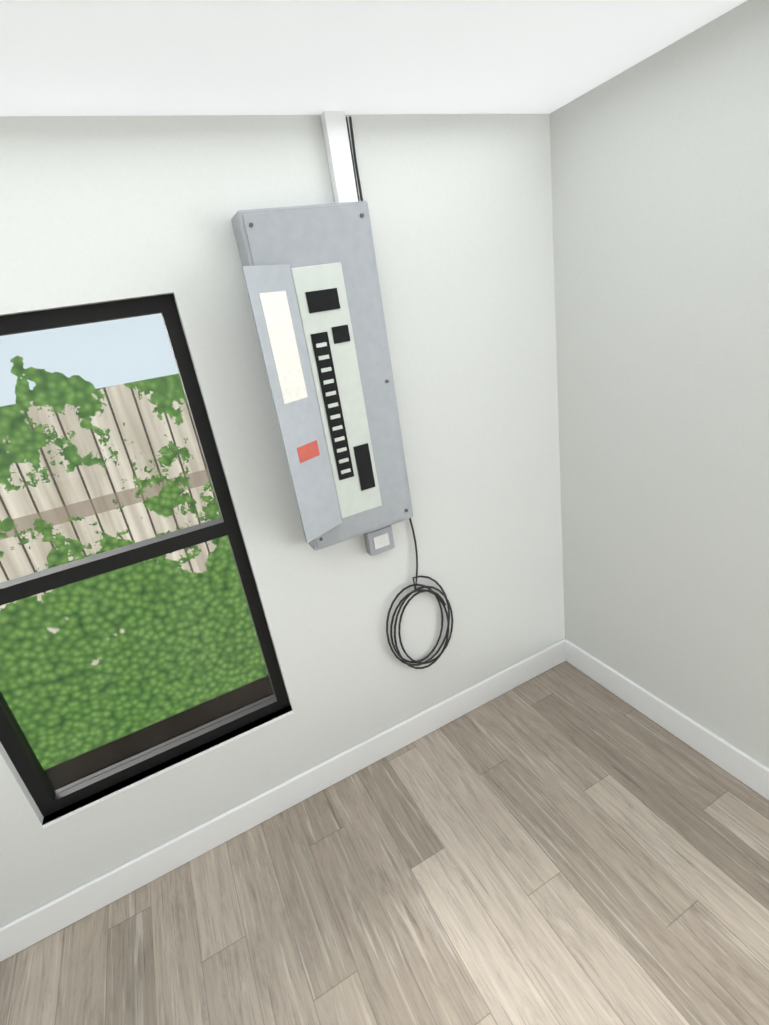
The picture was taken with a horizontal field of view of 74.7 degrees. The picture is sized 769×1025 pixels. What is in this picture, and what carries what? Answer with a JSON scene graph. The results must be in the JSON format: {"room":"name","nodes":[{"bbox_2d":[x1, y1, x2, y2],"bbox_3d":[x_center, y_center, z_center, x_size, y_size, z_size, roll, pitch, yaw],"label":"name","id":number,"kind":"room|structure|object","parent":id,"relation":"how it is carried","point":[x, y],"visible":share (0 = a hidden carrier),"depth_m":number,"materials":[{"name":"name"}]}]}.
{"room":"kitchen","nodes":[
{"label":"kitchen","id":0,"kind":"room"},
{"bbox_2d":[0,114,564,926],"bbox_3d":[-4.761,3.282,-4.497,17.120,2.440,8.850,-18,23,-21],"label":"wall","id":1,"kind":"structure","parent":0,"point":[102,208],"depth_m":1.83,"materials":[{"name":"paint"}]},
{"bbox_2d":[0,294,293,828],"bbox_3d":[-0.900,0.204,1.617,0.891,1.572,0.089,-18,23,-21],"label":"window","id":2,"kind":"structure","parent":1,"relation":"in","point":[48,799],"depth_m":1.66,"materials":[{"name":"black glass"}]},
{"bbox_2d":[231,111,412,555],"bbox_3d":[-0.177,-0.459,1.629,0.449,1.432,0.185,-18,23,-21],"label":"panel","id":3,"kind":"object","parent":1,"relation":"attached to","point":[311,277],"visible":1,"depth_m":1.59,"materials":[{"name":"metal"}]},
{"bbox_2d":[0,639,768,961],"bbox_3d":[-4.583,4.341,-4.078,16.880,0.135,8.610,-18,23,-21],"label":"baseboard","id":4,"kind":"structure","parent":1,"relation":"attached to","point":[21,933],"depth_m":2.08,"materials":[{"name":"white paint"}]},
{"bbox_2d":[346,116,452,668],"bbox_3d":[0.033,-0.252,1.885,0.326,2.048,0.028,-18,23,-21],"label":"cord","id":5,"kind":"object","parent":1,"relation":"attached to","point":[419,590],"visible":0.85,"depth_m":2.13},
{"bbox_2d":[0,0,746,115],"bbox_3d":[-4.957,2.115,-4.959,17.480,0.100,9.210,-18,23,-21],"label":"ceiling","id":6,"kind":"structure","parent":0,"point":[172,57],"depth_m":1.19,"materials":[{"name":"paint"}]},
{"bbox_2d":[0,661,768,1024],"bbox_3d":[-4.568,4.430,-4.043,17.480,0.060,9.210,-18,23,-21],"label":"floor","id":7,"kind":"structure","parent":0,"point":[564,843],"depth_m":1.72,"materials":[{"name":"brown wood"}]},
{"bbox_2d":[550,0,768,767],"bbox_3d":[2.714,0.769,-1.325,0.120,2.440,8.700,-18,23,-21],"label":"wall","id":8,"kind":"structure","parent":0,"point":[660,181],"depth_m":1.72,"materials":[{"name":"paint"}]},
{"label":"outside","id":9,"kind":"structure","parent":0,"visible":0},
{"bbox_2d":[0,313,267,769],"bbox_3d":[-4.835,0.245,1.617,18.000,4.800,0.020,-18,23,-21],"label":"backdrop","id":10,"kind":"structure","parent":9,"point":[85,374],"depth_m":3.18,"materials":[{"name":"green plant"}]}
]}

